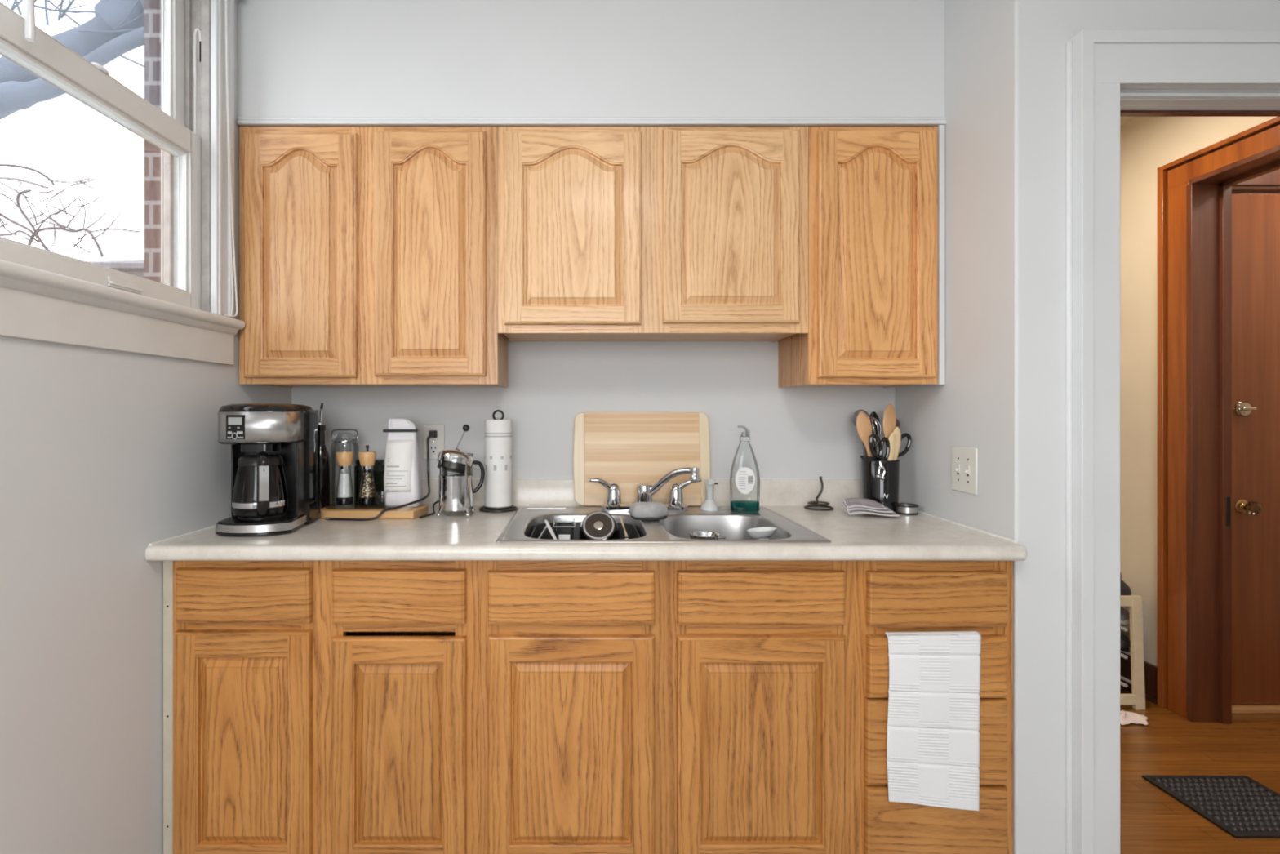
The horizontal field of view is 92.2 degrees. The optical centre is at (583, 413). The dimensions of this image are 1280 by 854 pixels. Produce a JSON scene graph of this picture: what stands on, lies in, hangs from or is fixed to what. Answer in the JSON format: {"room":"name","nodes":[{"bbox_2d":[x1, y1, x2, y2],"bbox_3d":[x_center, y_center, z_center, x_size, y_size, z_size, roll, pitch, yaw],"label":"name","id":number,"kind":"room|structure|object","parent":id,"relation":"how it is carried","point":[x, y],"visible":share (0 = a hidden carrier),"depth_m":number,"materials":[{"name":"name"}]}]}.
{"room":"kitchen","nodes":[
{"label":"kitchen","id":0,"kind":"room"},
{"bbox_2d":[0,0,291,853],"bbox_3d":[-1.159,-0.068,0.206,0.132,2.591,3.820,0,0,3],"label":"wall","id":1,"kind":"structure","parent":0,"point":[106,455],"depth_m":1.30,"materials":[{"name":"paint"}]},
{"bbox_2d":[0,0,244,364],"bbox_3d":[-1.130,-0.739,1.159,0.244,1.198,1.241,0,0,3],"label":"window","id":2,"kind":"structure","parent":1,"relation":"in","point":[46,295],"depth_m":1.59,"materials":[{"name":"paint"}]},
{"bbox_2d":[24,0,237,316],"bbox_3d":[-1.010,-0.779,1.195,0.043,1.016,1.118,0,0,3],"label":"window blind","id":3,"kind":"object","parent":2,"relation":"attached to","point":[29,13],"visible":1,"depth_m":1.71,"materials":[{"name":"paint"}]},
{"bbox_2d":[143,0,160,283],"bbox_3d":[-1.281,-0.042,0.257,0.116,3.048,3.920,0,0,3],"label":"wall","id":4,"kind":"structure","parent":0,"point":[152,8],"depth_m":1.74,"materials":[{"name":"brick"}]},
{"bbox_2d":[237,0,944,117],"bbox_3d":[0.019,-1.114,1.958,2.146,0.493,0.304,0,0,0],"label":"wall","id":5,"kind":"structure","parent":0,"point":[296,58],"depth_m":1.81,"materials":[{"name":"paint"}]},
{"bbox_2d":[236,116,946,126],"bbox_3d":[0.025,-0.860,1.806,2.083,0.023,0.021,0,0,0],"label":"trim","id":6,"kind":"structure","parent":5,"relation":"attached to","point":[242,121],"depth_m":1.80,"materials":[{"name":"paint"}]},
{"bbox_2d":[291,337,894,478],"bbox_3d":[-0.027,-0.068,2.162,2.284,2.591,0.102,0,0,0],"label":"wall","id":7,"kind":"structure","parent":0,"point":[796,432],"depth_m":2.11,"materials":[{"name":"paint"}]},
{"bbox_2d":[239,126,507,387],"bbox_3d":[-0.635,-0.466,1.947,0.760,0.758,0.322,0,0,0],"label":"upper cabinet","id":8,"kind":"object","parent":7,"relation":"attached to","point":[368,255],"visible":1,"depth_m":1.79,"materials":[{"name":"brown wood"}]},
{"bbox_2d":[422,423,444,459],"bbox_3d":[-0.516,0.096,2.106,0.074,0.122,0.008,0,0,0],"label":"power outlet","id":9,"kind":"object","parent":7,"relation":"attached to","point":[436,445],"visible":0.81,"depth_m":2.10,"materials":[{"name":"plastic"}]},
{"bbox_2d":[428,444,438,454],"bbox_3d":[-0.516,0.123,2.104,0.033,0.036,0.003,0,0,0],"label":"receptacle","id":10,"kind":"object","parent":9,"relation":"attached to","point":[433,448],"depth_m":2.10,"materials":[{"name":"paint"}]},
{"bbox_2d":[429,429,438,439],"bbox_3d":[-0.516,0.071,2.104,0.033,0.036,0.003,0,0,0],"label":"receptacle","id":11,"kind":"object","parent":9,"relation":"attached to","point":[437,437],"depth_m":2.10,"materials":[{"name":"paint"}]},
{"bbox_2d":[334,479,862,505],"bbox_3d":[0.032,0.269,2.101,2.072,0.089,0.018,0,0,0],"label":"backsplash","id":12,"kind":"structure","parent":7,"relation":"attached to","point":[524,491],"depth_m":2.09,"materials":[{"name":"laminate"}]},
{"bbox_2d":[497,126,808,342],"bbox_3d":[0.203,-0.541,1.947,0.913,0.607,0.322,0,0,0],"label":"upper cabinet","id":13,"kind":"object","parent":7,"relation":"attached to","point":[606,233],"visible":1,"depth_m":1.79,"materials":[{"name":"brown wood"}]},
{"bbox_2d":[777,126,937,387],"bbox_3d":[0.851,-0.466,1.947,0.380,0.758,0.322,0,0,0],"label":"upper cabinet","id":14,"kind":"object","parent":7,"relation":"attached to","point":[873,191],"visible":0.99,"depth_m":1.79,"materials":[{"name":"brown wood"}]},
{"bbox_2d":[933,124,945,385],"bbox_3d":[1.051,-0.467,1.815,0.018,0.762,0.032,0,0,0],"label":"trim","id":15,"kind":"structure","parent":14,"relation":"attached to","point":[941,128],"depth_m":1.80,"materials":[{"name":"paint"}]},
{"bbox_2d":[894,0,1072,853],"bbox_3d":[1.122,-0.068,1.803,0.138,2.591,0.615,0,0,0],"label":"wall","id":16,"kind":"structure","parent":0,"point":[1002,396],"depth_m":1.50,"materials":[{"name":"paint"}]},
{"bbox_2d":[951,445,977,494],"bbox_3d":[1.051,0.155,1.703,0.015,0.126,0.117,0,0,2],"label":"light switch","id":17,"kind":"object","parent":16,"relation":"attached to","point":[964,460],"visible":1,"depth_m":1.69,"materials":[{"name":"plastic"}]},
{"bbox_2d":[1066,30,1279,853],"bbox_3d":[1.676,0.157,1.541,1.016,2.141,0.164,0,0,0],"label":"door frame","id":18,"kind":"structure","parent":16,"relation":"attached to","point":[1108,73],"depth_m":1.47,"materials":[{"name":"paint"}]},
{"bbox_2d":[1120,116,1136,125],"bbox_3d":[2.464,-1.363,2.670,2.692,0.102,2.134,0,0,0],"label":"ceiling","id":19,"kind":"structure","parent":0,"point":[1123,120],"depth_m":2.74,"materials":[{"name":"paint"}]},
{"bbox_2d":[1072,0,1279,36],"bbox_3d":[2.501,-0.068,1.549,2.619,2.591,0.107,0,0,0],"label":"wall","id":20,"kind":"structure","parent":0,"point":[1087,15],"depth_m":1.50,"materials":[{"name":"paint"}]},
{"bbox_2d":[1120,116,1276,666],"bbox_3d":[2.504,-0.042,2.670,0.122,2.540,2.134,0,0,0],"label":"wall","id":21,"kind":"structure","parent":0,"point":[1147,144],"depth_m":2.69,"materials":[{"name":"paint"}]},
{"bbox_2d":[1120,651,1157,704],"bbox_3d":[2.429,1.151,3.108,0.027,0.152,1.054,0,0,0],"label":"baseboard","id":22,"kind":"structure","parent":21,"relation":"attached to","point":[1150,669],"depth_m":2.64,"materials":[{"name":"brown wood"}]},
{"bbox_2d":[1157,116,1279,724],"bbox_3d":[2.487,0.097,2.092,0.155,2.261,0.978,0,0,0],"label":"trim","id":23,"kind":"structure","parent":21,"relation":"attached to","point":[1194,189],"depth_m":2.44,"materials":[{"name":"brown wood"}]},
{"bbox_2d":[1120,685,1279,853],"bbox_3d":[2.464,1.253,2.642,2.692,0.051,2.190,0,0,0],"label":"floor","id":24,"kind":"structure","parent":0,"point":[1153,821],"depth_m":2.13,"materials":[{"name":"brown wood"}]},
{"bbox_2d":[1120,595,1145,709],"bbox_3d":[2.154,0.999,2.574,0.397,0.457,0.063,0,0,0],"label":"picture frame","id":25,"kind":"object","parent":24,"relation":"on","point":[1137,699],"visible":0.48,"depth_m":2.57,"materials":[{"name":"beige paint"}]},
{"bbox_2d":[1120,599,1145,687],"bbox_3d":[2.264,1.011,2.907,0.262,0.431,0.577,0,0,0],"label":"shoe rack","id":26,"kind":"object","parent":24,"relation":"on","point":[1122,628],"visible":0.08,"depth_m":2.64,"materials":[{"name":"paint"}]},
{"bbox_2d":[1120,606,1129,624],"bbox_3d":[2.360,0.869,2.796,0.091,0.091,0.274,0,0,0],"label":"shoe","id":27,"kind":"object","parent":26,"relation":"on","point":[1124,614],"visible":0.19,"depth_m":2.67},
{"bbox_2d":[1120,632,1130,651],"bbox_3d":[2.360,0.986,2.796,0.091,0.091,0.274,0,0,0],"label":"shoe","id":28,"kind":"object","parent":26,"relation":"on","point":[1125,644],"visible":0.2,"depth_m":2.67,"materials":[{"name":"black plastic"}]},
{"bbox_2d":[1120,571,1131,595],"bbox_3d":[2.317,0.738,2.700,0.155,0.114,0.117,0,0,0],"label":"handbag","id":29,"kind":"object","parent":26,"relation":"on","point":[1125,589],"visible":0.11,"depth_m":2.65,"materials":[{"name":"black plastic"}]},
{"bbox_2d":[1120,710,1148,724],"bbox_3d":[2.169,1.208,2.466,0.195,0.034,0.108,0,0,0],"label":"cleaning cloth","id":30,"kind":"object","parent":24,"relation":"on","point":[1126,717],"visible":0.72,"depth_m":2.44,"materials":[{"name":"white fabric"}]},
{"bbox_2d":[1142,774,1279,837],"bbox_3d":[2.059,1.221,1.924,0.350,0.012,0.297,0,0,0],"label":"floor mat","id":31,"kind":"object","parent":24,"relation":"on","point":[1241,806],"visible":1,"depth_m":1.94,"materials":[{"name":"black rubber"}]},
{"bbox_2d":[1231,186,1279,190],"bbox_3d":[3.188,-0.042,2.123,1.245,2.540,1.041,0,0,0],"label":"wall","id":32,"kind":"structure","parent":0,"point":[1233,188],"depth_m":2.57,"materials":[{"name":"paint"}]},
{"bbox_2d":[1231,168,1279,713],"bbox_3d":[3.061,0.097,2.557,0.991,2.261,0.149,0,0,0],"label":"door","id":33,"kind":"structure","parent":32,"relation":"in","point":[1255,214],"depth_m":2.54,"materials":[{"name":"brown wood"}]},
{"bbox_3d":[1.067,1.253,0.180,4.674,0.051,3.962,0,0,0],"label":"floor","id":34,"kind":"structure","parent":0,"visible":0},
{"bbox_2d":[173,560,479,853],"bbox_3d":[-0.630,0.789,1.792,0.751,0.878,0.621,0,0,0],"label":"base cabinet","id":35,"kind":"object","parent":34,"relation":"on","point":[320,707],"visible":0.92,"depth_m":1.48,"materials":[{"name":"brown wood"}]},
{"bbox_2d":[163,560,173,853],"bbox_3d":[-1.018,0.788,1.511,0.024,0.879,0.021,0,0,0],"label":"trim","id":36,"kind":"structure","parent":35,"relation":"attached to","point":[167,565],"depth_m":1.50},
{"bbox_2d":[480,560,853,853],"bbox_3d":[0.203,0.789,1.792,0.914,0.878,0.621,0,0,0],"label":"base cabinet","id":37,"kind":"object","parent":34,"relation":"on","point":[627,707],"visible":0.92,"depth_m":1.48,"materials":[{"name":"brown wood"}]},
{"bbox_2d":[145,478,1026,560],"bbox_3d":[0.017,0.285,1.779,2.107,0.127,0.666,0,0,0],"label":"countertop","id":38,"kind":"structure","parent":37,"relation":"on","point":[452,535],"depth_m":1.51,"materials":[{"name":"laminate"}]},
{"bbox_2d":[317,402,330,512],"bbox_3d":[-0.846,0.139,1.968,0.060,0.348,0.060,0,0,0],"label":"oil bottle","id":39,"kind":"object","parent":38,"relation":"on","point":[323,456],"visible":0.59,"depth_m":1.95,"materials":[{"name":"black glass"}]},
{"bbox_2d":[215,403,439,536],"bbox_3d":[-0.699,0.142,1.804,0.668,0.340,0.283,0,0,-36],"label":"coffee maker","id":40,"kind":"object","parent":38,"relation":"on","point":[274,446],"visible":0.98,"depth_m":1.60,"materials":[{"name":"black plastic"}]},
{"bbox_2d":[354,458,384,504],"bbox_3d":[-0.701,0.230,2.009,0.096,0.165,0.096,0,0,0],"label":"glass canister","id":41,"kind":"object","parent":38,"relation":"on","point":[379,466],"visible":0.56,"depth_m":1.98,"materials":[{"name":"glass"}]},
{"bbox_2d":[320,504,428,519],"bbox_3d":[-0.645,0.300,1.883,0.310,0.025,0.130,0,0,0],"label":"serving board","id":42,"kind":"object","parent":38,"relation":"on","point":[403,513],"visible":0.82,"depth_m":1.82,"materials":[{"name":"brown wood"}]},
{"bbox_2d":[329,429,359,504],"bbox_3d":[-0.787,0.181,2.018,0.089,0.262,0.091,0,0,0],"label":"jar","id":43,"kind":"object","parent":42,"relation":"on","point":[332,449],"visible":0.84,"depth_m":2.03,"materials":[{"name":"clear glass"}]},
{"bbox_2d":[325,502,391,508],"bbox_3d":[-0.674,0.284,1.895,0.221,0.007,0.086,0,0,0],"label":"glass tray","id":44,"kind":"object","parent":42,"relation":"on","point":[332,505],"visible":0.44,"depth_m":1.90,"materials":[{"name":"clear glass"}]},
{"bbox_2d":[335,444,354,505],"bbox_3d":[-0.740,0.188,1.900,0.053,0.183,0.053,0,0,0],"label":"salt grinder","id":45,"kind":"object","parent":44,"relation":"on","point":[344,492],"visible":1,"depth_m":1.88,"materials":[{"name":"plastic"}]},
{"bbox_2d":[358,444,376,505],"bbox_3d":[-0.671,0.188,1.900,0.053,0.183,0.053,0,0,0],"label":"pepper grinder","id":46,"kind":"object","parent":44,"relation":"on","point":[366,459],"visible":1,"depth_m":1.88,"materials":[{"name":"glass"}]},
{"bbox_2d":[376,492,385,505],"bbox_3d":[-0.624,0.261,1.892,0.034,0.037,0.034,0,0,0],"label":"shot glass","id":47,"kind":"object","parent":44,"relation":"on","point":[377,493],"visible":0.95,"depth_m":1.89,"materials":[{"name":"clear glass"}]},
{"bbox_2d":[383,418,422,506],"bbox_3d":[-0.563,0.150,1.917,0.114,0.272,0.078,0,0,0],"label":"coffee bag","id":48,"kind":"object","parent":42,"relation":"on","point":[402,475],"visible":0.98,"depth_m":1.89,"materials":[{"name":"white paper"}]},
{"bbox_2d":[386,457,408,490],"bbox_3d":[-0.573,0.185,1.884,0.066,0.098,0.011,0,0,0],"label":"print","id":49,"kind":"object","parent":48,"relation":"attached to","point":[397,468],"depth_m":1.88},
{"bbox_2d":[382,429,417,431],"bbox_3d":[-0.576,0.053,1.927,0.105,0.009,0.024,0,0,0],"label":"clip","id":50,"kind":"object","parent":48,"relation":"attached to","point":[384,430],"visible":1,"depth_m":1.92,"materials":[{"name":"black plastic"}]},
{"bbox_2d":[436,424,484,516],"bbox_3d":[-0.382,0.173,1.903,0.144,0.279,0.114,0,0,0],"label":"press","id":51,"kind":"object","parent":38,"relation":"on","point":[456,491],"visible":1,"depth_m":1.86,"materials":[{"name":"silver metal"}]},
{"bbox_2d":[479,409,517,512],"bbox_3d":[-0.279,0.150,2.002,0.126,0.326,0.126,0,0,0],"label":"paper towel holder","id":52,"kind":"object","parent":38,"relation":"on","point":[512,506],"visible":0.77,"depth_m":1.97,"materials":[{"name":"black metal"}]},
{"bbox_2d":[484,419,511,506],"bbox_3d":[-0.279,0.159,2.002,0.088,0.279,0.088,0,0,0],"label":"paper towel roll","id":53,"kind":"object","parent":52,"relation":"on","point":[498,433],"visible":0.99,"depth_m":1.96,"materials":[{"name":"white paper"}]},
{"bbox_2d":[573,412,711,505],"bbox_3d":[0.194,0.151,2.074,0.462,0.313,0.066,0,0,0],"label":"cutting board","id":54,"kind":"object","parent":38,"relation":"on","point":[628,450],"visible":0.84,"depth_m":2.07,"materials":[{"name":"brown wood"}]},
{"bbox_2d":[589,466,702,511],"bbox_3d":[0.198,0.236,1.962,0.346,0.148,0.127,0,0,15],"label":"faucet","id":55,"kind":"object","parent":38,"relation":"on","point":[645,491],"visible":0.98,"depth_m":1.95,"materials":[{"name":"silver metal"}]},
{"bbox_2d":[496,506,831,542],"bbox_3d":[0.195,0.396,1.764,0.822,0.182,0.546,0,0,0],"label":"sink","id":56,"kind":"object","parent":38,"relation":"in","point":[677,526],"visible":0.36,"depth_m":1.87,"materials":[{"name":"silver metal"}]},
{"bbox_2d":[529,520,639,539],"bbox_3d":[0.003,0.388,1.711,0.298,0.185,0.356,0,0,0],"label":"dish rack","id":57,"kind":"object","parent":56,"relation":"in","point":[632,531],"depth_m":1.86,"materials":[{"name":"black plastic"}]},
{"bbox_2d":[537,522,549,538],"bbox_3d":[-0.115,0.328,1.661,0.010,0.042,0.152,0,0,13],"label":"table knife","id":58,"kind":"object","parent":57,"relation":"in","point":[545,527],"visible":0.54,"depth_m":1.67,"materials":[{"name":"silver metal"}]},
{"bbox_2d":[552,518,575,539],"bbox_3d":[-0.055,0.328,1.696,0.060,0.071,0.060,0,0,0],"label":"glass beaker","id":59,"kind":"object","parent":57,"relation":"in","point":[561,536],"visible":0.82,"depth_m":1.68,"materials":[{"name":"glass"}]},
{"bbox_2d":[578,511,620,539],"bbox_3d":[0.046,0.344,1.739,0.121,0.139,0.138,0,0,0],"label":"saucepan","id":60,"kind":"object","parent":57,"relation":"in","point":[597,525],"visible":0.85,"depth_m":1.70,"materials":[{"name":"black metal"}]},
{"bbox_2d":[619,515,628,538],"bbox_3d":[0.113,0.331,1.701,0.016,0.068,0.180,0,0,-1],"label":"fork","id":61,"kind":"object","parent":57,"relation":"in","point":[626,536],"visible":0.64,"depth_m":1.69,"materials":[{"name":"silver metal"}]},
{"bbox_2d":[629,501,668,520],"bbox_3d":[0.193,0.284,1.811,0.113,0.049,0.080,0,0,0],"label":"sponge","id":62,"kind":"object","parent":56,"relation":"on","point":[647,511],"visible":1,"depth_m":1.78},
{"bbox_2d":[688,530,725,539],"bbox_3d":[0.336,0.406,1.685,0.096,0.152,0.081,0,0,36],"label":"steel cup","id":63,"kind":"object","parent":56,"relation":"in","point":[701,535],"visible":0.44,"depth_m":1.69,"materials":[{"name":"silver metal"}]},
{"bbox_2d":[699,478,719,511],"bbox_3d":[0.406,0.260,1.984,0.064,0.101,0.064,0,0,0],"label":"sprayer","id":64,"kind":"object","parent":56,"relation":"on","point":[709,504],"visible":1,"depth_m":1.97,"materials":[{"name":"paint"}]},
{"bbox_2d":[729,425,759,512],"bbox_3d":[0.510,0.173,1.947,0.094,0.273,0.059,0,0,0],"label":"dish soap bottle","id":65,"kind":"object","parent":56,"relation":"on","point":[744,477],"visible":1,"depth_m":1.93,"materials":[{"name":"clear plastic"}]},
{"bbox_2d":[738,471,747,488],"bbox_3d":[0.497,0.208,1.918,0.027,0.055,0.001,0,0,0],"label":"print","id":66,"kind":"object","parent":65,"relation":"attached to","point":[743,475],"depth_m":1.92},
{"bbox_2d":[746,526,776,539],"bbox_3d":[0.488,0.397,1.684,0.081,0.168,0.056,0,0,0],"label":"bowl","id":67,"kind":"object","parent":56,"relation":"in","point":[757,533],"visible":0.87,"depth_m":1.67,"materials":[{"name":"ceramic"}]},
{"bbox_2d":[804,475,834,510],"bbox_3d":[0.775,0.259,2.024,0.094,0.107,0.090,0,0,0],"label":"wire stand","id":68,"kind":"object","parent":38,"relation":"on","point":[815,504],"visible":1,"depth_m":2.02,"materials":[{"name":"black metal"}]},
{"bbox_2d":[840,497,899,515],"bbox_3d":[0.873,0.285,1.881,0.150,0.043,0.088,0,0,10],"label":"cloth","id":69,"kind":"object","parent":38,"relation":"on","point":[851,505],"visible":1,"depth_m":1.86,"materials":[{"name":"white fabric"}]},
{"bbox_2d":[860,457,900,511],"bbox_3d":[0.959,0.230,1.986,0.115,0.166,0.115,0,0,0],"label":"utensil crock","id":70,"kind":"object","parent":38,"relation":"on","point":[886,491],"visible":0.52,"depth_m":1.94,"materials":[{"name":"black ceramic"}]},
{"bbox_2d":[852,408,869,459],"bbox_3d":[0.918,0.134,2.023,0.064,0.298,0.011,0,0,8],"label":"serving spoon","id":71,"kind":"object","parent":70,"relation":"in","point":[855,414],"visible":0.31,"depth_m":2.02,"materials":[{"name":"grey metal"}]},
{"bbox_2d":[856,411,871,459],"bbox_3d":[0.914,0.138,1.969,0.082,0.292,0.010,0,0,-7],"label":"wooden spoon","id":72,"kind":"object","parent":70,"relation":"in","point":[864,425],"visible":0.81,"depth_m":1.96,"materials":[{"name":"brown wood"}]},
{"bbox_2d":[860,455,878,460],"bbox_3d":[0.918,0.141,1.963,0.066,0.016,0.023,0,0,0],"label":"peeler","id":73,"kind":"object","parent":70,"relation":"in","point":[861,456],"visible":0.74,"depth_m":1.95,"materials":[{"name":"black plastic"}]},
{"bbox_2d":[868,416,880,460],"bbox_3d":[0.935,0.144,1.993,0.056,0.273,0.055,0,0,-44],"label":"whisk","id":74,"kind":"object","parent":70,"relation":"in","point":[875,445],"visible":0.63,"depth_m":1.99,"materials":[{"name":"silver metal"}]},
{"bbox_2d":[869,411,879,460],"bbox_3d":[0.957,0.138,2.023,0.043,0.290,0.016,0,0,0],"label":"slotted turner","id":75,"kind":"object","parent":70,"relation":"in","point":[873,414],"visible":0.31,"depth_m":2.02,"materials":[{"name":"black plastic"}]},
{"bbox_2d":[868,433,889,460],"bbox_3d":[0.938,0.173,1.949,0.068,0.220,0.018,0,0,0],"label":"scissors","id":76,"kind":"object","parent":70,"relation":"in","point":[880,442],"visible":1,"depth_m":1.94,"materials":[{"name":"black plastic"}]},
{"bbox_2d":[875,461,885,479],"bbox_3d":[0.933,0.179,1.928,0.029,0.057,0.013,0,0,0],"label":"spoons","id":77,"kind":"object","parent":70,"relation":"hanging from","point":[882,477],"visible":1,"depth_m":1.93,"materials":[{"name":"silver metal"}]},
{"bbox_2d":[882,404,896,460],"bbox_3d":[0.985,0.125,1.979,0.043,0.315,0.014,0,0,0],"label":"wooden spoon","id":78,"kind":"object","parent":70,"relation":"in","point":[889,422],"visible":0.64,"depth_m":1.97,"materials":[{"name":"brown wood"}]},
{"bbox_2d":[887,432,895,460],"bbox_3d":[0.972,0.171,1.951,0.030,0.224,0.018,0,0,43],"label":"wooden fork","id":79,"kind":"object","parent":70,"relation":"in","point":[891,438],"visible":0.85,"depth_m":1.94,"materials":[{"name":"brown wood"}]},
{"bbox_2d":[893,426,901,460],"bbox_3d":[0.991,0.162,1.959,0.036,0.242,0.018,0,0,31],"label":"wooden spatula","id":80,"kind":"object","parent":70,"relation":"in","point":[896,431],"visible":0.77,"depth_m":1.95,"materials":[{"name":"brown wood"}]},
{"bbox_2d":[895,418,900,428],"bbox_3d":[1.007,0.147,2.014,0.062,0.273,0.009,0,0,-5],"label":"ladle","id":81,"kind":"object","parent":70,"relation":"in","point":[898,424],"visible":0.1,"depth_m":2.01,"materials":[{"name":"plastic"}]},
{"bbox_2d":[897,432,911,457],"bbox_3d":[1.021,0.172,1.979,0.070,0.221,0.015,0,0,0],"label":"scissors","id":82,"kind":"object","parent":70,"relation":"in","point":[904,451],"visible":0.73,"depth_m":1.97,"materials":[{"name":"black plastic"}]},
{"bbox_2d":[894,502,919,515],"bbox_3d":[1.014,0.299,1.928,0.069,0.028,0.069,0,0,0],"label":"dish","id":83,"kind":"object","parent":38,"relation":"on","point":[908,508],"visible":1,"depth_m":1.90,"materials":[{"name":"silver metal"}]},
{"bbox_2d":[853,560,1013,853],"bbox_3d":[0.855,0.789,1.792,0.388,0.878,0.621,0,0,0],"label":"base cabinet","id":84,"kind":"object","parent":34,"relation":"on","point":[890,596],"visible":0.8,"depth_m":1.48,"materials":[{"name":"brown wood"}]},
{"bbox_2d":[884,631,981,810],"bbox_3d":[0.841,0.739,1.480,0.227,0.425,0.020,0,0,0],"label":"hand towel","id":85,"kind":"object","parent":84,"relation":"hanging from","point":[933,724],"visible":1,"depth_m":1.47,"materials":[{"name":"white fabric"}]},
{"label":"outside","id":86,"kind":"structure","parent":0,"visible":0},
{"bbox_3d":[-28.651,2.218,11.001,54.458,0.051,63.500,0,0,0],"label":"ground","id":87,"kind":"structure","parent":86,"visible":0},
{"bbox_2d":[0,128,141,257],"bbox_3d":[-9.484,-1.380,10.862,3.723,7.292,1.860,0,0,0],"label":"bare tree","id":88,"kind":"object","parent":87,"relation":"on","point":[60,227],"visible":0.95,"depth_m":10.67,"materials":[{"name":"brown plant"}]},
{"bbox_2d":[0,0,143,119],"bbox_3d":[-4.922,-1.513,4.670,4.089,7.549,2.413,0,0,-21],"label":"bare tree","id":89,"kind":"object","parent":87,"relation":"on","point":[116,29],"visible":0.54,"depth_m":4.95,"materials":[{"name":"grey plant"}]},
{"bbox_2d":[86,259,143,278],"bbox_3d":[-10.630,-0.982,16.843,5.258,6.452,3.810,0,0,0],"label":"neighbor house","id":90,"kind":"structure","parent":87,"relation":"on","point":[135,267],"depth_m":15.04,"materials":[{"name":"white"}]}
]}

